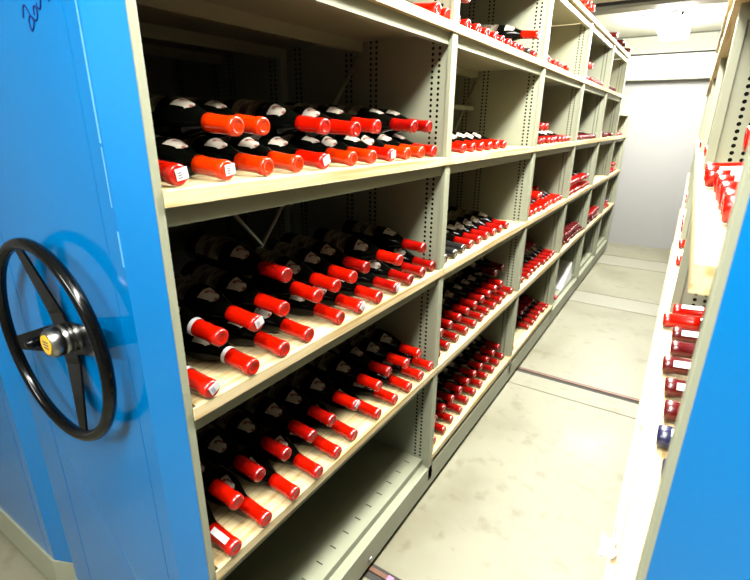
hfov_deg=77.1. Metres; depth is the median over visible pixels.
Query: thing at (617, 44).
wooden shelf board
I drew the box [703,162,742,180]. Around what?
wine bottle
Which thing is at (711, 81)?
wooden shelf board
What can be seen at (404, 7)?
wooden shelf board
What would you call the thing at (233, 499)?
wine bottle
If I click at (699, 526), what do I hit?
shelving rack
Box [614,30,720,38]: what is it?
trim
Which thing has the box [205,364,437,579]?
wooden shelf board
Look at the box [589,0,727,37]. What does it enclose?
ceiling
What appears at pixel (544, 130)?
wine bottle
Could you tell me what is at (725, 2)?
trim
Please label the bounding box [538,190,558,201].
wine bottle
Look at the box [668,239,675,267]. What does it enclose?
wooden shelf board
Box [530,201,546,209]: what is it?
wine bottle
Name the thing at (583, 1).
wine bottle
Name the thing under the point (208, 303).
wine bottle
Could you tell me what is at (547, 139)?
wine bottle
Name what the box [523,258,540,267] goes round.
wine bottle
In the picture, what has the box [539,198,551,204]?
wine bottle
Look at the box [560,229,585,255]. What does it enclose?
wooden shelf board
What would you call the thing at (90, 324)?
shelving rack
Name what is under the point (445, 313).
wine bottle
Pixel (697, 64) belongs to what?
trim
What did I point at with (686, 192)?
wooden shelf board
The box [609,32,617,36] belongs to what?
wine bottle
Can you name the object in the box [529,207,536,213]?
wine bottle
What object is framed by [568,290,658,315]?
floor
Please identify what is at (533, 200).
wine bottle
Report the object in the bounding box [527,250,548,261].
wine bottle
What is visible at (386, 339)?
wine bottle
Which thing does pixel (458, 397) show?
wine bottle
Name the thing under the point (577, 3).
wooden shelf board
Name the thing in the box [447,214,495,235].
wine bottle
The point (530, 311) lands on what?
wine bottle
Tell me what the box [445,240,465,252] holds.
wine bottle
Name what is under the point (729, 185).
wine bottle
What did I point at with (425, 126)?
wine bottle
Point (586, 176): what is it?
wine bottle
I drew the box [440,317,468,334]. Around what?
wine bottle
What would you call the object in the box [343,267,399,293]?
wine bottle
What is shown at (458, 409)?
wine bottle
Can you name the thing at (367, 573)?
trim
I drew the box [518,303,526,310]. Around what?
wine bottle
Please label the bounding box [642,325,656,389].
wooden shelf board
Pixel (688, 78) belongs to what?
trim
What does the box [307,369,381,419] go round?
wine bottle
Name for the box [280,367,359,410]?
wine bottle
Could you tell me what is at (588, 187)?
wooden shelf board
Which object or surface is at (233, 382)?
wooden shelf board
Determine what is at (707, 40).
trim
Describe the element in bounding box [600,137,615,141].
wooden shelf board
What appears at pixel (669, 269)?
wooden shelf board
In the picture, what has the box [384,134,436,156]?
wine bottle
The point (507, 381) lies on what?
trim
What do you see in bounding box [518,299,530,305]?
wine bottle
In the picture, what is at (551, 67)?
wooden shelf board
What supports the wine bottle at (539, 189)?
on the wooden shelf board at (550, 208)
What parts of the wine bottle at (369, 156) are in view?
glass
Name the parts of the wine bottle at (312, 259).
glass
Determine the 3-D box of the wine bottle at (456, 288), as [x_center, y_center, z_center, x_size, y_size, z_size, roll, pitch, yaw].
[0.361,-0.002,2.185,0.302,0.085,0.074,12,22,29]
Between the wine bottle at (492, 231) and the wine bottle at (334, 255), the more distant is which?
the wine bottle at (492, 231)
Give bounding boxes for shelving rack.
[0,0,629,579]
[635,2,749,579]
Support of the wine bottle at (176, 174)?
on the wooden shelf board at (197, 188)
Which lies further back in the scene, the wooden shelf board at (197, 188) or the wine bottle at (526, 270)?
the wine bottle at (526, 270)
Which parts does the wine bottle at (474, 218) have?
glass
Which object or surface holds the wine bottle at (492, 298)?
on the wooden shelf board at (455, 348)
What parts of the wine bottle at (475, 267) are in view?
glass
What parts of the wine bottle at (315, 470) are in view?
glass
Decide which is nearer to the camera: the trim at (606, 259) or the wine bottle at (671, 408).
the wine bottle at (671, 408)
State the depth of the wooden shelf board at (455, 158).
1.76 m
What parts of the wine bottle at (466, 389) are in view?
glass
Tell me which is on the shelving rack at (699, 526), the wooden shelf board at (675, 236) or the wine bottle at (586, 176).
the wooden shelf board at (675, 236)
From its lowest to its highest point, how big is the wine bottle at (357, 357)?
0.084 m
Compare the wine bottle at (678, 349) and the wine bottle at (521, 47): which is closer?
the wine bottle at (678, 349)
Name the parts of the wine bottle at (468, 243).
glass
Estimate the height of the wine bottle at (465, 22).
0.085 m
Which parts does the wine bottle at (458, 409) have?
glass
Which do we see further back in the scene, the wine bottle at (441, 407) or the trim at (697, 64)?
the trim at (697, 64)
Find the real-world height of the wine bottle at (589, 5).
0.084 m
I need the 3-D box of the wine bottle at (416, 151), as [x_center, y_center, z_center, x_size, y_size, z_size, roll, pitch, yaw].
[0.011,-0.441,1.426,0.302,0.084,0.073,12,23,30]
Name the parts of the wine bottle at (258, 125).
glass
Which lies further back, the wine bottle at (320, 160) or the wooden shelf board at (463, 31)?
the wooden shelf board at (463, 31)
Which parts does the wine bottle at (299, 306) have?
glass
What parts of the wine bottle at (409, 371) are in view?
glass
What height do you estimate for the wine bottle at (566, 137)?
0.084 m
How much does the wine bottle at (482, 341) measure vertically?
0.084 m
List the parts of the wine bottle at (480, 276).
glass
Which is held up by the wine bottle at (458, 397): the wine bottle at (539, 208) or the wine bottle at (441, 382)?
the wine bottle at (441, 382)
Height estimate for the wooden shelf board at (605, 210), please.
0.023 m
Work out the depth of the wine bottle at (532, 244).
3.10 m
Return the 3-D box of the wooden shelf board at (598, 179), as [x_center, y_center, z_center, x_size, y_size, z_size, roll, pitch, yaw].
[1.916,-1.010,4.325,0.309,0.023,0.897,13,23,31]
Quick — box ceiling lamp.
[655,13,689,40]
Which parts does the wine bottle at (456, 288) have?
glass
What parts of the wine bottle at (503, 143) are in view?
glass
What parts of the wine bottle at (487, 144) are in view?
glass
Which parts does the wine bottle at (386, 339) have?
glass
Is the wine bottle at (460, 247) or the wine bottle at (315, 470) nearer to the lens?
the wine bottle at (315, 470)
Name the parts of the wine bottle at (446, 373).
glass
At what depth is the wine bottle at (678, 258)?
1.63 m
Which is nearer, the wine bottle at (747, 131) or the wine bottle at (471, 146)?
the wine bottle at (747, 131)
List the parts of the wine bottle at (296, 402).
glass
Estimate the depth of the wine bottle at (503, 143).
1.97 m
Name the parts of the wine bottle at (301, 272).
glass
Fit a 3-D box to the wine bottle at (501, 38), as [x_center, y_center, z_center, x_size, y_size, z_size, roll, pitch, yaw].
[0.340,-0.951,1.780,0.302,0.084,0.075,13,23,31]
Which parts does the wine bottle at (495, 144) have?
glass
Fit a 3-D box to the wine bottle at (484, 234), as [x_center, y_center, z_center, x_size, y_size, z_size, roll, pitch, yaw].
[0.347,-0.271,2.043,0.302,0.085,0.074,12,23,30]
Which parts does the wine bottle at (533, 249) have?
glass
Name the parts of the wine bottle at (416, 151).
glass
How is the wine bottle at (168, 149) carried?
on the wooden shelf board at (197, 188)
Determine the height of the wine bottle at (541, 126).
0.084 m
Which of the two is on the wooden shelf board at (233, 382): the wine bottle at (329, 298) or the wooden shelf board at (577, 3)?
the wine bottle at (329, 298)
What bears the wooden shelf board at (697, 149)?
on the shelving rack at (699, 526)
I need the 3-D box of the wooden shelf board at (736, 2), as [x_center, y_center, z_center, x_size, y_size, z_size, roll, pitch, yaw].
[0.644,-0.460,0.541,0.324,0.023,0.988,13,23,31]
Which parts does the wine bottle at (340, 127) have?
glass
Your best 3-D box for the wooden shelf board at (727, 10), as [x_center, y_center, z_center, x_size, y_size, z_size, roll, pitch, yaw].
[2.230,-1.576,2.750,0.324,0.023,0.947,13,23,31]
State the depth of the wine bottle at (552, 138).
2.57 m
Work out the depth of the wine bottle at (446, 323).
1.84 m
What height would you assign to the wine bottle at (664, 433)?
0.085 m
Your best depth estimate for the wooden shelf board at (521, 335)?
2.93 m
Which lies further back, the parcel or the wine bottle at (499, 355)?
the parcel
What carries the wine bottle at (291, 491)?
on the wooden shelf board at (236, 522)
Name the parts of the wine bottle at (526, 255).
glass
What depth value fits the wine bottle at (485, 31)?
1.57 m
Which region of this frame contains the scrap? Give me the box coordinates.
[597,531,617,558]
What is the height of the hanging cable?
0.090 m
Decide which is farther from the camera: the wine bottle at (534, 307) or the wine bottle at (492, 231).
the wine bottle at (534, 307)
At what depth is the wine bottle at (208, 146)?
0.89 m
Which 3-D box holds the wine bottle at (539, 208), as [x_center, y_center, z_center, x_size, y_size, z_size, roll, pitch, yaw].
[0.800,-0.498,2.697,0.302,0.084,0.079,14,23,33]
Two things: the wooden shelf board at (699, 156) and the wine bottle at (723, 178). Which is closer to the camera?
the wine bottle at (723, 178)
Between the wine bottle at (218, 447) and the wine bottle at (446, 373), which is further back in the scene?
the wine bottle at (446, 373)
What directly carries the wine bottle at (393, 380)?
on the wooden shelf board at (236, 522)
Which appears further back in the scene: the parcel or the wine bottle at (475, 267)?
the parcel
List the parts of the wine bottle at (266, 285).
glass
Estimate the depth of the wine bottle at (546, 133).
2.81 m
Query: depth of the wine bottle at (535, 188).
2.90 m
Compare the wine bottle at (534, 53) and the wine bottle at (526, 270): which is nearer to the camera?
the wine bottle at (534, 53)
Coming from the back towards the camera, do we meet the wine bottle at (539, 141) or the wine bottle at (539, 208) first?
the wine bottle at (539, 208)
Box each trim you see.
[363,563,400,579]
[367,565,394,579]
[507,381,635,418]
[516,367,639,403]
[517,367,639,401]
[570,300,656,316]
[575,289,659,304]
[589,0,728,15]
[592,0,657,6]
[594,2,727,16]
[596,254,667,272]
[603,254,664,262]
[613,51,717,79]
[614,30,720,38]
[623,31,720,54]
[625,77,710,81]
[630,50,715,55]
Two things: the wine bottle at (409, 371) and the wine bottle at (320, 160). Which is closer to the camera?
the wine bottle at (320, 160)
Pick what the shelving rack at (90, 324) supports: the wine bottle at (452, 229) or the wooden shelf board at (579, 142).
the wooden shelf board at (579, 142)
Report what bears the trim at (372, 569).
in the floor at (531, 491)
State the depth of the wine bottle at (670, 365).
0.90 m
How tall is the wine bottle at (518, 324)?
0.083 m
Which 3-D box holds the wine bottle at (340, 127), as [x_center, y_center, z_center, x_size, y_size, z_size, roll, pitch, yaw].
[-0.166,-0.412,1.145,0.302,0.085,0.074,13,23,32]
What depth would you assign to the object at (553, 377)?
2.67 m
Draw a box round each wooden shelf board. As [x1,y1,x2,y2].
[161,156,449,207]
[185,269,442,420]
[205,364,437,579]
[368,0,457,32]
[432,355,511,458]
[437,291,519,371]
[443,218,527,274]
[450,146,536,164]
[458,24,546,67]
[512,305,552,357]
[519,253,560,294]
[528,199,567,224]
[536,141,576,150]
[546,62,585,82]
[556,18,615,43]
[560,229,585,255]
[568,185,592,201]
[570,0,594,21]
[576,139,600,144]
[585,79,608,91]
[586,214,602,230]
[593,175,608,186]
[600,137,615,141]
[601,41,629,57]
[603,203,613,214]
[603,528,615,579]
[606,427,641,579]
[608,89,622,97]
[609,169,619,177]
[613,390,643,528]
[614,309,691,579]
[616,135,626,138]
[636,317,661,427]
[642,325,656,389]
[655,286,664,324]
[659,268,670,317]
[663,238,683,309]
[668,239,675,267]
[673,221,678,241]
[676,208,686,238]
[681,191,687,209]
[688,169,726,295]
[694,152,704,174]
[695,145,699,153]
[708,76,713,89]
[711,56,720,78]
[716,37,722,52]
[717,0,740,58]
[720,8,731,36]
[727,0,733,8]
[733,0,749,5]
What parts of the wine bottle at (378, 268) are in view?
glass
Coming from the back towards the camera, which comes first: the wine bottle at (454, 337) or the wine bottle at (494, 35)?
the wine bottle at (454, 337)
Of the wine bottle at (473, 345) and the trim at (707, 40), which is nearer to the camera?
the wine bottle at (473, 345)
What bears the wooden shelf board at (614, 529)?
on the shelving rack at (699, 526)
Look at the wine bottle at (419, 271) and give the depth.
1.49 m
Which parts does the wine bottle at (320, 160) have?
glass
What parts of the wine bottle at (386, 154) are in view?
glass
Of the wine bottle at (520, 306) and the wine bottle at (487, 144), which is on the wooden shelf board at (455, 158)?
the wine bottle at (487, 144)
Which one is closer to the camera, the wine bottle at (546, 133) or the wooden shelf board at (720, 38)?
the wine bottle at (546, 133)
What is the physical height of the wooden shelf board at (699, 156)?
0.023 m
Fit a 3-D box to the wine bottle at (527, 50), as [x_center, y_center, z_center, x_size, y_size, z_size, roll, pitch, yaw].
[0.524,-1.044,2.047,0.302,0.085,0.074,12,22,29]
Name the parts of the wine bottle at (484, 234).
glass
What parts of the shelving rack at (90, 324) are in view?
lock knob, panel, steel shelf, steel shelf, steel shelf, steel shelf, steel shelf, steel shelf, steel shelf, steel shelf, steel shelf, steel shelf, steel shelf, steel shelf, steel shelf, steel shelf, steel shelf, steel shelf, steel shelf, steel shelf, steel shelf, steel shelf, steel shelf, steel shelf, steel shelf, steel shelf, steel shelf, steel shelf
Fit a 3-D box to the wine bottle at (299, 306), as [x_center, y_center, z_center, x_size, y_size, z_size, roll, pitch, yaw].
[-0.205,0.022,1.197,0.302,0.085,0.074,13,23,32]
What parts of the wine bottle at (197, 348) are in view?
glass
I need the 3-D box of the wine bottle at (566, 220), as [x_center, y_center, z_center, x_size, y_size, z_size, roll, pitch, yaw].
[1.495,-0.563,3.805,0.302,0.084,0.073,13,23,31]
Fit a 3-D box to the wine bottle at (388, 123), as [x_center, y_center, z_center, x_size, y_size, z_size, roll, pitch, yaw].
[-0.015,-0.494,1.363,0.302,0.084,0.073,13,23,30]
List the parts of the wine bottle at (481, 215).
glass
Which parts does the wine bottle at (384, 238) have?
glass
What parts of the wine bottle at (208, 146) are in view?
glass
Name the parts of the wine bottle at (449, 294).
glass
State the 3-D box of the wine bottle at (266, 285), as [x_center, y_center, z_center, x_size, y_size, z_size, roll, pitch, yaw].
[-0.252,-0.031,1.134,0.302,0.084,0.073,12,23,30]
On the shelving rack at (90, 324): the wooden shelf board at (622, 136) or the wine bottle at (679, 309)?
the wooden shelf board at (622, 136)
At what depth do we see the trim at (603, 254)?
5.24 m
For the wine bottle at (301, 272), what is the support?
on the wine bottle at (299, 306)
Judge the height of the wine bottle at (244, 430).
0.085 m
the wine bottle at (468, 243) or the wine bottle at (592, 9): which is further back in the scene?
the wine bottle at (592, 9)
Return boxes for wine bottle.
[149,94,243,138]
[154,135,235,179]
[158,135,273,175]
[158,160,188,185]
[164,95,269,137]
[174,273,263,331]
[177,298,227,346]
[180,260,289,316]
[182,334,259,375]
[184,230,291,282]
[186,362,220,398]
[196,423,265,481]
[199,453,243,509]
[204,463,271,526]
[205,500,241,556]
[206,321,289,356]
[210,407,291,460]
[219,135,303,171]
[222,98,330,136]
[223,443,299,500]
[235,392,316,442]
[241,274,322,302]
[241,307,313,341]
[242,133,330,168]
[249,245,340,292]
[254,423,323,478]
[261,380,336,426]
[263,239,357,283]
[267,294,344,324]
[276,414,341,458]
[280,232,370,273]
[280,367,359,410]
[281,104,360,137]
[281,134,357,165]
[284,102,380,135]
[298,398,357,440]
[303,351,382,391]
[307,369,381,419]
[309,285,365,313]
[313,228,402,265]
[314,371,397,404]
[315,135,376,163]
[328,104,417,134]
[328,342,391,376]
[329,135,395,161]
[338,280,382,303]
[342,219,426,252]
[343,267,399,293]
[343,333,409,368]
[356,106,432,133]
[357,134,410,159]
[357,325,421,357]
[358,369,412,391]
[368,260,413,284]
[370,134,424,157]
[377,361,423,380]
[382,249,425,277]
[383,248,435,270]
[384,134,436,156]
[389,351,433,370]
[405,0,440,14]
[434,422,445,433]
[435,409,453,422]
[436,389,454,402]
[436,397,462,413]
[436,401,445,411]
[437,374,461,393]
[437,388,468,403]
[439,339,449,349]
[439,366,469,384]
[440,8,450,19]
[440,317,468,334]
[441,308,461,321]
[441,317,452,328]
[442,287,477,308]
[442,295,469,314]
[442,330,458,341]
[443,280,484,302]
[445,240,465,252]
[445,247,457,257]
[445,275,490,296]
[445,379,475,395]
[446,223,481,243]
[446,230,473,247]
[447,210,502,231]
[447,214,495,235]
[447,218,488,239]
[447,310,476,327]
[447,359,476,376]
[448,206,508,228]
[451,142,466,153]
[452,129,506,148]
[452,130,499,149]
[452,132,491,150]
[452,134,483,150]
[452,139,475,151]
[453,271,497,291]
[454,304,483,320]
[454,353,482,369]
[454,372,482,387]
[460,0,470,2]
[460,19,470,27]
[460,261,497,275]
[461,346,488,362]
[462,305,489,314]
[462,365,487,379]
[468,340,494,355]
[469,273,502,286]
[469,358,494,372]
[470,23,480,32]
[474,335,500,349]
[476,256,504,270]
[477,352,499,365]
[478,299,496,308]
[480,28,489,36]
[481,25,539,41]
[483,346,504,359]
[484,295,502,303]
[489,31,497,39]
[491,290,506,298]
[497,35,504,42]
[497,286,512,293]
[504,39,511,45]
[511,42,518,48]
[516,314,533,324]
[516,321,529,329]
[517,309,522,314]
[518,45,524,51]
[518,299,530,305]
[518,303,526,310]
[519,294,533,302]
[521,311,537,320]
[522,267,532,274]
[522,272,529,278]
[522,294,547,308]
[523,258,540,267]
[523,262,536,270]
[523,307,539,315]
[524,48,530,54]
[524,252,545,264]
[525,240,534,246]
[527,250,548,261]
[527,303,544,311]
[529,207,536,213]
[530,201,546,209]
[530,204,541,211]
[530,247,551,258]
[531,51,536,56]
[531,191,542,197]
[531,193,539,199]
[531,199,548,206]
[532,185,538,190]
[534,244,554,254]
[537,138,541,144]
[538,131,560,142]
[538,135,553,143]
[538,136,550,143]
[538,188,561,199]
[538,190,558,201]
[539,123,543,129]
[539,130,564,141]
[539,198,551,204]
[541,130,567,141]
[541,195,556,203]
[543,123,548,129]
[544,130,569,141]
[551,60,557,65]
[565,218,579,226]
[565,222,576,228]
[572,171,587,178]
[579,0,588,3]
[583,1,592,7]
[587,5,595,11]
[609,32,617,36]
[615,39,623,43]
[656,424,673,449]
[660,458,665,479]
[662,313,702,329]
[662,356,691,375]
[663,400,679,421]
[664,377,685,397]
[670,341,695,358]
[671,327,699,343]
[672,304,705,316]
[675,256,681,265]
[678,239,685,247]
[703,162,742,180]
[704,165,742,186]
[713,170,740,192]
[715,175,739,200]
[717,181,737,210]
[720,189,735,222]
[743,126,749,151]
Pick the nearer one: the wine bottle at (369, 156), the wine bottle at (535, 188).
the wine bottle at (369, 156)
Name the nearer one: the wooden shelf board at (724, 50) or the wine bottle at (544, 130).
the wooden shelf board at (724, 50)
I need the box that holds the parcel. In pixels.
[555,260,571,290]
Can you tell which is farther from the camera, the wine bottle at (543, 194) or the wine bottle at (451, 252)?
the wine bottle at (543, 194)
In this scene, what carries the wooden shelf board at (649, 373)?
on the shelving rack at (699, 526)
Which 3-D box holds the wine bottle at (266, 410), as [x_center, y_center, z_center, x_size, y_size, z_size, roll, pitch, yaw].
[-0.277,0.322,1.250,0.302,0.084,0.073,13,23,32]
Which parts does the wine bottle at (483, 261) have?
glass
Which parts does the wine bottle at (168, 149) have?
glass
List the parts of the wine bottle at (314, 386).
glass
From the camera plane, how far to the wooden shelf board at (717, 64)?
2.15 m
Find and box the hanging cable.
[640,7,683,16]
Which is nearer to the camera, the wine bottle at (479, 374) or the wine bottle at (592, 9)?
the wine bottle at (479, 374)
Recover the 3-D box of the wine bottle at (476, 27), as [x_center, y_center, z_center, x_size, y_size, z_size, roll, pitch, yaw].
[0.210,-0.884,1.587,0.302,0.084,0.073,13,23,31]
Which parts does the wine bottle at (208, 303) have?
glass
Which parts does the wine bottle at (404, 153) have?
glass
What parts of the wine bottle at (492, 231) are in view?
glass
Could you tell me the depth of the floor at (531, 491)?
2.03 m
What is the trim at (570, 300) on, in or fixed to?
in the floor at (531, 491)
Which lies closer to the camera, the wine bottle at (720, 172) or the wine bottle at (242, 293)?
the wine bottle at (720, 172)
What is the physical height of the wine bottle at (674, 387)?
0.084 m
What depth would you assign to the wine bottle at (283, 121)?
1.03 m
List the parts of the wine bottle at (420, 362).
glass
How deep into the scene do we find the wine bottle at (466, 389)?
2.23 m
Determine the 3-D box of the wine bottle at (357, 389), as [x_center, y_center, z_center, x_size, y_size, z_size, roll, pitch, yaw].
[-0.062,0.298,1.534,0.302,0.085,0.074,12,23,30]
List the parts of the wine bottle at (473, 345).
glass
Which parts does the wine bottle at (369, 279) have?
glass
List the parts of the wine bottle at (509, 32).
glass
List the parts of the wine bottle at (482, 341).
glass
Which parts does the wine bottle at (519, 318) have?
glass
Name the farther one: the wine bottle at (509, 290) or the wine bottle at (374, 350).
the wine bottle at (509, 290)
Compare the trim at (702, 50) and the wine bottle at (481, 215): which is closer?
the wine bottle at (481, 215)
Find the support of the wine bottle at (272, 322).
on the wooden shelf board at (233, 382)
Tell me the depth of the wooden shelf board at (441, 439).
2.17 m
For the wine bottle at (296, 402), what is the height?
0.085 m
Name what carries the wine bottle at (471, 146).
on the wooden shelf board at (455, 158)
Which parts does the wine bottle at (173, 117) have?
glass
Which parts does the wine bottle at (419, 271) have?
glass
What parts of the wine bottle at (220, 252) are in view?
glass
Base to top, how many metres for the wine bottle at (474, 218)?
0.085 m
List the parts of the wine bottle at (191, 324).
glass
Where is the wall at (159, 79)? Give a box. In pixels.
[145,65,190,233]
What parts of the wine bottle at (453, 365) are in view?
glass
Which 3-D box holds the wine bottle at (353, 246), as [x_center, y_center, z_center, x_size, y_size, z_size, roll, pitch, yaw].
[-0.053,-0.130,1.420,0.302,0.084,0.074,12,23,30]
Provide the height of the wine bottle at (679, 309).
0.085 m
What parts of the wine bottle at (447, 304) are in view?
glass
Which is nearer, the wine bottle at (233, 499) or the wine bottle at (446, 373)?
the wine bottle at (233, 499)
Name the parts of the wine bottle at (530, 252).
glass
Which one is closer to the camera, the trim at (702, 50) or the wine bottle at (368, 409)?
the wine bottle at (368, 409)
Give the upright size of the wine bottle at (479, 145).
0.085 m
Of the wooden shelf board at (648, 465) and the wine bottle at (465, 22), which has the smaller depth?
the wooden shelf board at (648, 465)
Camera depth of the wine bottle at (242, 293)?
1.02 m
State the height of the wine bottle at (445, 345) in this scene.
0.084 m
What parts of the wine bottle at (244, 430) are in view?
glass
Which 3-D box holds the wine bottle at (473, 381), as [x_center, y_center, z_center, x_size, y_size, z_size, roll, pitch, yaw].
[0.394,0.415,2.362,0.302,0.084,0.075,13,23,32]
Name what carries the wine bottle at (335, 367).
on the wine bottle at (368, 409)
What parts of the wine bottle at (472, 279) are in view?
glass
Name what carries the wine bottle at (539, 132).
on the wooden shelf board at (544, 146)
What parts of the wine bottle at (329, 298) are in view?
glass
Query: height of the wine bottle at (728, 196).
0.084 m
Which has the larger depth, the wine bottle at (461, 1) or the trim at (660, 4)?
the trim at (660, 4)
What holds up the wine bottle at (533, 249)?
on the wooden shelf board at (539, 271)
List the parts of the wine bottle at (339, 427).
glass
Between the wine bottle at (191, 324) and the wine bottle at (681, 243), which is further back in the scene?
the wine bottle at (681, 243)
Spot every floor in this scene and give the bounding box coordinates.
[0,242,670,579]
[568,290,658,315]
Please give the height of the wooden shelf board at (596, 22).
0.023 m
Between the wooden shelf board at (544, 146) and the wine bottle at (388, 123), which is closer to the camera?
the wine bottle at (388, 123)
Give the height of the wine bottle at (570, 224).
0.083 m
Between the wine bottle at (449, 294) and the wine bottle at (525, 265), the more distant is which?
the wine bottle at (525, 265)
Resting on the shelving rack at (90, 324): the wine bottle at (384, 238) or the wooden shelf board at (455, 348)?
the wooden shelf board at (455, 348)
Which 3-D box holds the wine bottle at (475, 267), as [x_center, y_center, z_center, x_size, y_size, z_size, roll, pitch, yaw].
[0.464,-0.127,2.350,0.302,0.085,0.075,13,23,32]
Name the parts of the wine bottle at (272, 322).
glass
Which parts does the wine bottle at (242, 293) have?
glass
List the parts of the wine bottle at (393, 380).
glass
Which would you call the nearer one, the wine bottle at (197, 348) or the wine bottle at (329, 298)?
the wine bottle at (197, 348)
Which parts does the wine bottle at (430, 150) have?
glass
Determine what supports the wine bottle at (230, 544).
on the wooden shelf board at (236, 522)
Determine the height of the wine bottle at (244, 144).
0.084 m
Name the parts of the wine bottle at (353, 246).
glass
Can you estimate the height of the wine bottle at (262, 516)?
0.084 m
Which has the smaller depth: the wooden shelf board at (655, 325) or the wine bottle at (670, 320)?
the wine bottle at (670, 320)
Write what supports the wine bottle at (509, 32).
on the wine bottle at (527, 50)
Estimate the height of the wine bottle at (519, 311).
0.083 m
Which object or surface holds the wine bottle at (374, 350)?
on the wine bottle at (393, 380)
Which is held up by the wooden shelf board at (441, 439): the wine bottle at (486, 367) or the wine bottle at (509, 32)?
the wine bottle at (486, 367)
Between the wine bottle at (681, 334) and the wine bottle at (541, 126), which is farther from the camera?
the wine bottle at (541, 126)
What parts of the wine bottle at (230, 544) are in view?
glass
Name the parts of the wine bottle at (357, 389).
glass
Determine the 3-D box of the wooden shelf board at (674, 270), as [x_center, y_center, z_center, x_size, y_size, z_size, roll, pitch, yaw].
[1.177,-0.046,1.574,0.324,0.023,0.997,13,23,31]
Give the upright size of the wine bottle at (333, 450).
0.085 m
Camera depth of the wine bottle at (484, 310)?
2.17 m
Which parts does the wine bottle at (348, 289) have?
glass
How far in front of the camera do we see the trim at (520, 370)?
2.66 m
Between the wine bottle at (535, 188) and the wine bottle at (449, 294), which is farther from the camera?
the wine bottle at (535, 188)
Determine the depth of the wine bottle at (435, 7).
1.25 m
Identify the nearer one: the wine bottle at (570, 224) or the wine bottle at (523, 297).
the wine bottle at (523, 297)
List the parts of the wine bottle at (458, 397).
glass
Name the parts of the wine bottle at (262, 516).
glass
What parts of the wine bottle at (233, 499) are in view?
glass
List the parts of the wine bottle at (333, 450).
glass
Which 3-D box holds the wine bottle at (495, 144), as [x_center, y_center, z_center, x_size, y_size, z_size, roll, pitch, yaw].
[0.367,-0.622,1.947,0.302,0.084,0.074,13,23,32]
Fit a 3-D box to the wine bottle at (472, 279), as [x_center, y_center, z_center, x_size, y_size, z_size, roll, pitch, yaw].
[0.456,-0.051,2.325,0.302,0.085,0.074,13,23,32]
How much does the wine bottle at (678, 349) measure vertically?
0.085 m
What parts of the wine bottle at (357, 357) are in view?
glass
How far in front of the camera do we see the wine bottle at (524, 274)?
2.68 m
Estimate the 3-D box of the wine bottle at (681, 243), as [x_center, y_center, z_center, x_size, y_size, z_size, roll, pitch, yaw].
[1.340,-0.176,1.800,0.302,0.085,0.074,12,22,29]
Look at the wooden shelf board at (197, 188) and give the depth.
0.88 m
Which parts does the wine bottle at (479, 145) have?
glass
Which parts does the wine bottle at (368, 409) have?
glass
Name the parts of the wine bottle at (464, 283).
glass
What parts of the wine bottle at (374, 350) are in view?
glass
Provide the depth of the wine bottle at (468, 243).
1.85 m
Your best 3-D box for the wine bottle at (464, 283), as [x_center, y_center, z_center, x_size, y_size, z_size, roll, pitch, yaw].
[0.408,-0.026,2.255,0.302,0.084,0.077,14,23,33]
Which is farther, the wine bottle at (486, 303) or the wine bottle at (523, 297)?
the wine bottle at (523, 297)
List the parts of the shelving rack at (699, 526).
panel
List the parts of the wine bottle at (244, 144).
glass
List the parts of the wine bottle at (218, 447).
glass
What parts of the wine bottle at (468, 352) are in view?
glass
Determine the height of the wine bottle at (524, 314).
0.083 m
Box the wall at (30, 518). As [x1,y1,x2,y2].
[0,34,294,579]
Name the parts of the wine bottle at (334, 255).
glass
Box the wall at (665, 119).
[607,79,710,249]
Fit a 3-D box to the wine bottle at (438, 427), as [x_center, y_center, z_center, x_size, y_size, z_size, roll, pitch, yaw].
[0.163,0.535,2.016,0.302,0.084,0.074,13,23,31]
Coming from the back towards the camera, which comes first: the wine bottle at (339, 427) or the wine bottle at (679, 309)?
the wine bottle at (339, 427)
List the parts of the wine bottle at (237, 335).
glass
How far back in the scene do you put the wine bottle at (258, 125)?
0.91 m
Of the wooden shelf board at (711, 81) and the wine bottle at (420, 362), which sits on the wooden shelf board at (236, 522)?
the wine bottle at (420, 362)
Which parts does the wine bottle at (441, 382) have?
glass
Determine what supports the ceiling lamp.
attached to the ceiling
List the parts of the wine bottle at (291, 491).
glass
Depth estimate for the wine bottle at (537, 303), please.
3.31 m
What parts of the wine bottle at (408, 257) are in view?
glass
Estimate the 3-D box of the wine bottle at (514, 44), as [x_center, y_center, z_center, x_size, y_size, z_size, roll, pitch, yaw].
[0.431,-0.996,1.911,0.302,0.084,0.074,13,23,31]
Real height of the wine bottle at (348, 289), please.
0.084 m
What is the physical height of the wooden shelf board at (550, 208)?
0.023 m
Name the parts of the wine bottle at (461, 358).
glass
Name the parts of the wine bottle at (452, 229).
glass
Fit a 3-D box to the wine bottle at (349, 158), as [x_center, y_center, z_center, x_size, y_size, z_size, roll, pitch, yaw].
[-0.173,-0.348,1.156,0.302,0.084,0.073,13,23,32]
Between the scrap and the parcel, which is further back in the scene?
the parcel
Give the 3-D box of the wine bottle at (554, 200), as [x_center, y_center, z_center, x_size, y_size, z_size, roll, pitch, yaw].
[0.990,-0.594,2.975,0.302,0.082,0.071,13,23,30]
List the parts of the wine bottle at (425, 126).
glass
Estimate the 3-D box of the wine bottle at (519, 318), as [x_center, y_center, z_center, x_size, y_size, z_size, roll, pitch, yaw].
[0.890,0.165,3.086,0.302,0.084,0.074,13,23,30]
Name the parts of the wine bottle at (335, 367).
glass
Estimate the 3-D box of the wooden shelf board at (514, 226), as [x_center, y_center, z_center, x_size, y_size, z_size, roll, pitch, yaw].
[0.371,-0.227,2.062,0.309,0.023,0.997,13,23,31]
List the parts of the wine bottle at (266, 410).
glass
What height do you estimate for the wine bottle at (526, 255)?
0.084 m
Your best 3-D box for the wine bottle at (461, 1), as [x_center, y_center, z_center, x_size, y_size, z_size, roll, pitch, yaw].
[0.156,-0.918,1.469,0.302,0.085,0.075,13,23,32]
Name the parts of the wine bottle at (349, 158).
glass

